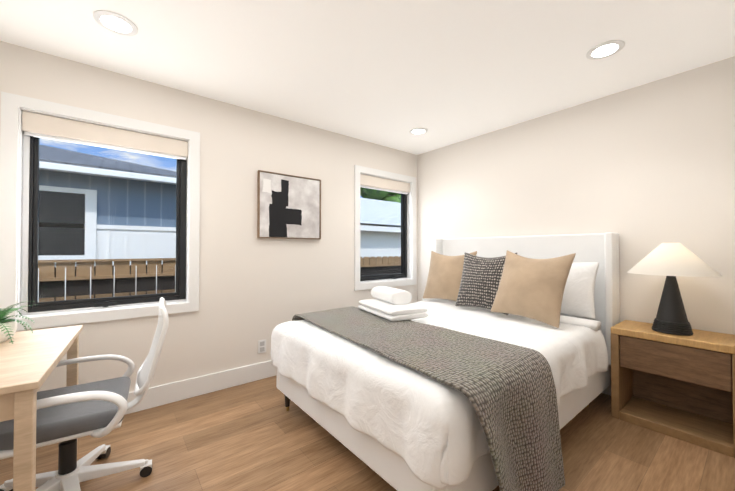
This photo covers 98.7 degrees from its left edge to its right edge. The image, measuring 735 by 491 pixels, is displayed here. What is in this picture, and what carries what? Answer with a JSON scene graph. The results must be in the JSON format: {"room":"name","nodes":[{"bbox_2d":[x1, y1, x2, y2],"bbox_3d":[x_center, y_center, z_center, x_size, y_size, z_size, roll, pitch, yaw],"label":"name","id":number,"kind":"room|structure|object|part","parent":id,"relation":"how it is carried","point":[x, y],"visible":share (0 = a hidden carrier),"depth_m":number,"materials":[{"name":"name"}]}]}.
{"room":"bedroom","nodes":[
{"label":"bedroom","id":0,"kind":"room"},
{"bbox_2d":[0,41,416,391],"bbox_3d":[-0.882,-0.003,3.050,4.130,2.440,0.140,1,-1,-39],"label":"wall","id":1,"kind":"structure","parent":0,"point":[253,289],"depth_m":2.72,"materials":[{"name":"white paint"}]},
{"bbox_2d":[0,91,199,330],"bbox_3d":[-1.826,-0.198,2.277,1.073,1.442,0.150,1,-1,-39],"label":"window","id":2,"kind":"structure","parent":1,"relation":"in","point":[11,104],"depth_m":2.10,"materials":[{"name":"white"}]},
{"bbox_2d":[21,132,185,314],"bbox_3d":[-1.831,-0.198,2.284,0.915,1.284,0.008,1,-1,-39],"label":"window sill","id":3,"kind":"structure","parent":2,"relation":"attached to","point":[25,219],"depth_m":2.01,"materials":[{"name":"white wood"}]},
{"bbox_2d":[22,111,187,157],"bbox_3d":[-1.814,-0.777,2.270,0.911,0.123,0.050,1,-1,-39],"label":"blind valance","id":4,"kind":"object","parent":2,"relation":"attached to","point":[55,126],"visible":0.92,"depth_m":2.20,"materials":[{"name":"fabric"}]},
{"bbox_2d":[24,131,185,159],"bbox_3d":[-1.816,-0.706,2.271,0.895,0.024,0.020,1,-1,-39],"label":"bar","id":5,"kind":"object","parent":4,"relation":"hanging from","point":[38,135],"visible":0.98,"depth_m":2.21,"materials":[{"name":"silver metal"}]},
{"bbox_3d":[-1.865,0.418,2.245,0.120,0.040,0.030,1,-1,-39],"label":"handle","id":6,"kind":"part","parent":2,"relation":"part of","materials":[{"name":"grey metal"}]},
{"bbox_3d":[-1.856,-0.198,2.314,0.825,1.194,0.004,1,-1,-39],"label":"glass","id":7,"kind":"part","parent":2,"relation":"part of","materials":[{"name":"clear glass"}]},
{"bbox_3d":[-1.854,-0.198,2.312,0.915,1.284,0.060,1,-1,-39],"label":"frame","id":8,"kind":"part","parent":2,"relation":"part of","materials":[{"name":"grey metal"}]},
{"bbox_2d":[125,360,276,414],"bbox_3d":[-0.833,1.141,2.975,3.850,0.150,0.016,1,-1,-39],"label":"baseboard","id":9,"kind":"structure","parent":1,"relation":"attached to","point":[159,395],"depth_m":2.56,"materials":[{"name":"white wood"}]},
{"bbox_2d":[258,339,265,353],"bbox_3d":[-0.962,0.922,2.879,0.075,0.117,0.008,1,-1,-39],"label":"electrical outlet","id":10,"kind":"object","parent":1,"relation":"attached to","point":[261,346],"visible":1,"depth_m":2.87,"materials":[{"name":"white plastic"}]},
{"bbox_2d":[257,170,320,238],"bbox_3d":[-0.739,-0.372,3.054,0.641,0.612,0.039,1,-1,-39],"label":"picture","id":11,"kind":"object","parent":1,"relation":"attached to","point":[288,205],"visible":0.96,"depth_m":3.02,"materials":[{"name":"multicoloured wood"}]},
{"bbox_2d":[354,165,415,290],"bbox_3d":[0.206,-0.196,3.906,0.999,1.411,0.150,1,-1,-39],"label":"window","id":12,"kind":"structure","parent":1,"relation":"in","point":[358,170],"depth_m":4.00,"materials":[{"name":"white"}]},
{"bbox_3d":[0.176,-0.195,3.943,0.751,1.163,0.004,1,-1,-39],"label":"glass","id":13,"kind":"part","parent":12,"relation":"part of","materials":[{"name":"clear glass"}]},
{"bbox_3d":[0.178,-0.196,3.941,0.841,1.253,0.060,1,-1,-39],"label":"frame","id":14,"kind":"part","parent":12,"relation":"part of","materials":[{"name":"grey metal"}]},
{"bbox_2d":[360,277,407,281],"bbox_3d":[0.200,-0.196,3.913,0.841,1.253,0.008,1,-1,-39],"label":"track","id":15,"kind":"object","parent":12,"relation":"attached to","point":[383,279],"visible":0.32,"depth_m":3.88,"materials":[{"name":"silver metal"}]},
{"bbox_2d":[360,174,409,192],"bbox_3d":[0.217,-0.759,3.899,0.837,0.123,0.050,1,-1,-39],"label":"blind valance","id":16,"kind":"object","parent":12,"relation":"attached to","point":[376,182],"visible":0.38,"depth_m":3.86,"materials":[{"name":"fabric"}]},
{"bbox_2d":[360,185,408,194],"bbox_3d":[0.215,-0.688,3.900,0.821,0.024,0.020,1,-1,-39],"label":"bar","id":17,"kind":"object","parent":16,"relation":"hanging from","point":[375,188],"visible":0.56,"depth_m":3.88,"materials":[{"name":"silver metal"}]},
{"bbox_2d":[0,375,734,490],"bbox_3d":[0.294,1.249,1.568,4.130,0.100,3.900,1,-1,-39],"label":"floor","id":18,"kind":"structure","parent":0,"point":[253,436],"depth_m":1.81,"materials":[{"name":"brown wood"}]},
{"bbox_2d":[0,325,82,490],"bbox_3d":[-1.587,0.828,1.316,0.481,0.735,0.975,1,-1,-36],"label":"desk","id":19,"kind":"object","parent":18,"relation":"on","point":[29,361],"visible":0.9,"depth_m":1.12,"materials":[{"name":"brown wood"}]},
{"bbox_2d":[0,301,33,343],"bbox_3d":[-1.823,0.364,1.498,0.376,0.195,0.456,1,-1,-39],"label":"plant","id":20,"kind":"object","parent":19,"relation":"on","point":[8,327],"visible":1,"depth_m":1.52,"materials":[{"name":"green plant"}]},
{"bbox_3d":[-1.802,0.415,1.500,0.184,0.095,0.184,1,-1,-39],"label":"pot","id":21,"kind":"part","parent":20,"relation":"part of","materials":[{"name":"white ceramic"}]},
{"bbox_2d":[0,297,168,490],"bbox_3d":[-1.373,0.748,1.525,0.680,0.901,0.647,0,-1,-34],"label":"chair","id":22,"kind":"object","parent":18,"relation":"on","point":[67,417],"visible":0.96,"depth_m":1.46,"materials":[{"name":"white plastic"}]},
{"bbox_3d":[-1.274,0.719,1.280,0.476,0.221,0.140,1,-1,-39],"label":"arm","id":23,"kind":"part","parent":22,"relation":"part of"},
{"bbox_3d":[-1.427,0.773,1.490,0.506,0.070,0.524,1,-1,-39],"label":"seat","id":24,"kind":"part","parent":22,"relation":"part of","materials":[{"name":"grey fabric"}]},
{"bbox_3d":[-1.556,0.724,1.710,0.476,0.221,0.154,1,-1,-39],"label":"arm","id":25,"kind":"part","parent":22,"relation":"part of"},
{"bbox_3d":[-1.144,0.509,1.680,0.170,0.420,0.486,1,-1,-39],"label":"frame","id":26,"kind":"part","parent":22,"relation":"part of","materials":[{"name":"white plastic"}]},
{"bbox_2d":[271,232,619,490],"bbox_3d":[0.621,0.554,2.428,2.230,1.310,1.804,1,-1,-39],"label":"bed","id":27,"kind":"object","parent":18,"relation":"on","point":[484,364],"visible":1,"depth_m":1.78,"materials":[{"name":"fabric"}]},
{"bbox_3d":[-0.588,1.124,2.318,0.048,0.112,0.048,1,-1,-39],"label":"leg","id":28,"kind":"part","parent":27,"relation":"part of","materials":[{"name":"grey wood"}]},
{"bbox_2d":[371,286,411,304],"bbox_3d":[0.189,0.407,2.597,0.268,0.112,0.399,1,-1,-39],"label":"towel","id":29,"kind":"object","parent":27,"relation":"on","point":[385,295],"depth_m":2.46,"materials":[{"name":"white fabric"}]},
{"bbox_2d":[358,299,427,320],"bbox_3d":[0.184,0.495,2.490,0.430,0.080,0.591,1,-1,-39],"label":"towel","id":30,"kind":"object","parent":27,"relation":"on","point":[374,309],"depth_m":2.32,"materials":[{"name":"white fabric"}]},
{"bbox_2d":[292,306,564,490],"bbox_3d":[0.131,0.856,2.008,0.740,0.653,1.774,1,-1,-39],"label":"throw","id":31,"kind":"object","parent":27,"relation":"on","point":[502,396],"depth_m":1.41,"materials":[{"name":"grey fabric"}]},
{"bbox_3d":[0.611,0.954,2.416,2.080,0.240,1.560,1,-1,-39],"label":"frame","id":32,"kind":"part","parent":27,"relation":"part of","materials":[{"name":"fabric"}]},
{"bbox_2d":[455,252,516,314],"bbox_3d":[1.030,0.309,2.779,0.192,0.538,0.567,1,-1,-39],"label":"pillow","id":33,"kind":"object","parent":27,"relation":"on","point":[479,279],"depth_m":2.74,"materials":[{"name":"grey fabric"}]},
{"bbox_3d":[1.430,0.513,3.136,0.083,1.210,1.713,1,-1,-39],"label":"headboard","id":34,"kind":"part","parent":27,"relation":"part of","materials":[{"name":"fabric"}]},
{"bbox_2d":[561,262,598,318],"bbox_3d":[1.530,0.342,2.635,0.180,0.450,0.703,1,-1,-39],"label":"pillow","id":35,"kind":"object","parent":27,"relation":"on","point":[578,296],"depth_m":2.42,"materials":[{"name":"fabric"}]},
{"bbox_2d":[611,320,734,457],"bbox_3d":[2.059,0.891,2.110,0.385,0.630,0.610,1,-1,-39],"label":"nightstand","id":36,"kind":"object","parent":18,"relation":"on","point":[680,387],"visible":1,"depth_m":2.07,"materials":[{"name":"brown wood"}]},
{"bbox_2d":[627,243,721,335],"bbox_3d":[2.027,0.278,2.105,0.456,0.593,0.456,1,-1,-39],"label":"lamp","id":37,"kind":"object","parent":36,"relation":"on","point":[670,261],"visible":1,"depth_m":2.04,"materials":[{"name":"black"}]},
{"bbox_3d":[2.027,0.087,2.107,0.456,0.205,0.456,1,-1,-39],"label":"lamp shade","id":38,"kind":"part","parent":37,"relation":"part of","materials":[{"name":"white fabric"}]},
{"bbox_3d":[2.051,0.734,2.106,0.343,0.213,0.510,1,-1,-39],"label":"drawer","id":39,"kind":"part","parent":36,"relation":"part of","materials":[{"name":"brown wood"}]},
{"bbox_2d":[0,0,734,154],"bbox_3d":[0.294,-1.291,1.599,4.130,0.100,3.900,1,-1,-39],"label":"ceiling","id":40,"kind":"structure","parent":0,"point":[390,73],"depth_m":2.01,"materials":[{"name":"white paint"}]},
{"bbox_2d":[93,10,137,35],"bbox_3d":[-1.399,-1.234,1.757,0.196,0.008,0.196,1,-1,-39],"label":"recessed light","id":41,"kind":"object","parent":40,"relation":"in","point":[116,23],"visible":1,"depth_m":1.75,"materials":[{"name":"white plastic"}]},
{"bbox_2d":[409,128,427,134],"bbox_3d":[0.544,-1.214,3.359,0.196,0.008,0.196,1,-1,-39],"label":"recessed light","id":42,"kind":"object","parent":40,"relation":"in","point":[417,131],"visible":1,"depth_m":3.36,"materials":[{"name":"white plastic"}]},
{"bbox_2d":[586,40,624,59],"bbox_3d":[1.498,-1.231,1.991,0.196,0.008,0.196,1,-1,-39],"label":"recessed light","id":43,"kind":"object","parent":40,"relation":"in","point":[606,49],"visible":1,"depth_m":1.98,"materials":[{"name":"white plastic"}]},
{"bbox_2d":[417,56,734,334],"bbox_3d":[1.850,-0.006,2.832,0.140,2.440,3.900,1,-1,-39],"label":"wall","id":44,"kind":"structure","parent":0,"point":[644,171],"depth_m":2.49,"materials":[{"name":"white paint"}]},
{"bbox_2d":[602,386,610,395],"bbox_3d":[1.552,1.142,3.065,0.016,0.150,2.860,1,-1,-39],"label":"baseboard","id":45,"kind":"structure","parent":44,"relation":"attached to","point":[607,390],"depth_m":2.55,"materials":[{"name":"white"}]},
{"label":"outside","id":46,"kind":"structure","parent":0,"visible":0},
{"bbox_2d":[360,198,400,226],"bbox_3d":[2.729,-1.008,11.188,12.050,1.210,2.900,1,-1,-39],"label":"garage roof","id":47,"kind":"structure","parent":46,"point":[383,209],"depth_m":8.79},
{"bbox_2d":[360,223,400,232],"bbox_3d":[3.542,-0.376,10.166,12.050,0.160,0.300,1,-1,-39],"label":"fascia","id":48,"kind":"object","parent":47,"relation":"attached to","point":[377,228],"depth_m":7.36,"materials":[{"name":"white"}]},
{"bbox_3d":[-8.764,1.975,15.934,50.000,0.100,29.860,1,-1,-39],"label":"ground","id":49,"kind":"structure","parent":46,"visible":0},
{"bbox_2d":[38,265,175,301],"bbox_3d":[-3.023,0.993,3.149,4.948,1.550,0.008,1,-1,-39],"label":"fence posts","id":50,"kind":"object","parent":49,"relation":"on","point":[114,281],"depth_m":3.39,"materials":[{"name":"white metal"}]},
{"bbox_2d":[39,169,175,266],"bbox_3d":[-8.921,0.362,3.416,12.070,2.820,4.825,1,-1,-39],"label":"wall","id":51,"kind":"structure","parent":49,"relation":"on","point":[142,208],"depth_m":4.67,"materials":[{"name":"blue"}]},
{"bbox_2d":[38,185,96,262],"bbox_3d":[-4.302,-0.276,4.045,1.254,1.010,0.035,1,-1,-39],"label":"window","id":52,"kind":"structure","parent":51,"relation":"attached to","point":[62,207],"depth_m":4.25,"materials":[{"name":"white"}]},
{"bbox_2d":[39,145,175,177],"bbox_3d":[-8.780,-1.417,3.310,12.730,0.833,5.160,1,-1,-39],"label":"roof","id":53,"kind":"structure","parent":51,"relation":"on","point":[68,159],"depth_m":4.68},
{"bbox_2d":[39,161,175,183],"bbox_3d":[-7.271,-1.020,1.439,12.750,0.105,0.400,1,-1,-39],"label":"eave","id":54,"kind":"object","parent":53,"relation":"attached to","point":[90,171],"depth_m":4.20,"materials":[{"name":"white"}]},
{"bbox_2d":[39,264,400,300],"bbox_3d":[-1.124,1.014,4.818,16.000,1.550,0.080,1,-1,-39],"label":"rails","id":55,"kind":"object","parent":49,"relation":"on","point":[105,287],"depth_m":3.45,"materials":[{"name":"black wood"}]},
{"bbox_2d":[38,256,400,301],"bbox_3d":[-1.077,0.989,4.791,16.038,1.600,0.018,1,-1,-39],"label":"picket","id":56,"kind":"object","parent":55,"relation":"attached to","point":[103,268],"depth_m":3.44,"materials":[{"name":"brown wood"}]},
{"bbox_2d":[38,258,400,281],"bbox_3d":[-1.085,0.267,4.779,16.000,0.207,0.065,1,-1,-39],"label":"cap rail","id":57,"kind":"object","parent":56,"relation":"on","point":[103,276],"depth_m":3.38,"materials":[{"name":"brown wood"}]},
{"bbox_2d":[360,231,400,257],"bbox_3d":[1.982,0.776,12.298,11.800,2.210,5.000,1,-1,-39],"label":"wall","id":58,"kind":"structure","parent":49,"relation":"on","point":[368,242],"depth_m":7.75,"materials":[{"name":"white"}]},
{"bbox_2d":[360,187,400,199],"bbox_3d":[-0.456,-1.221,14.580,4.710,6.258,3.975,1,-1,-39],"label":"tree","id":59,"kind":"object","parent":49,"relation":"on","point":[374,193],"depth_m":13.72,"materials":[{"name":"green plant"}]},
{"bbox_2d":[382,192,400,202],"bbox_3d":[1.989,-1.160,15.502,4.158,6.160,2.766,1,-1,-39],"label":"tree","id":60,"kind":"object","parent":49,"relation":"on","point":[394,198],"depth_m":14.03,"materials":[{"name":"green plant"}]}
]}

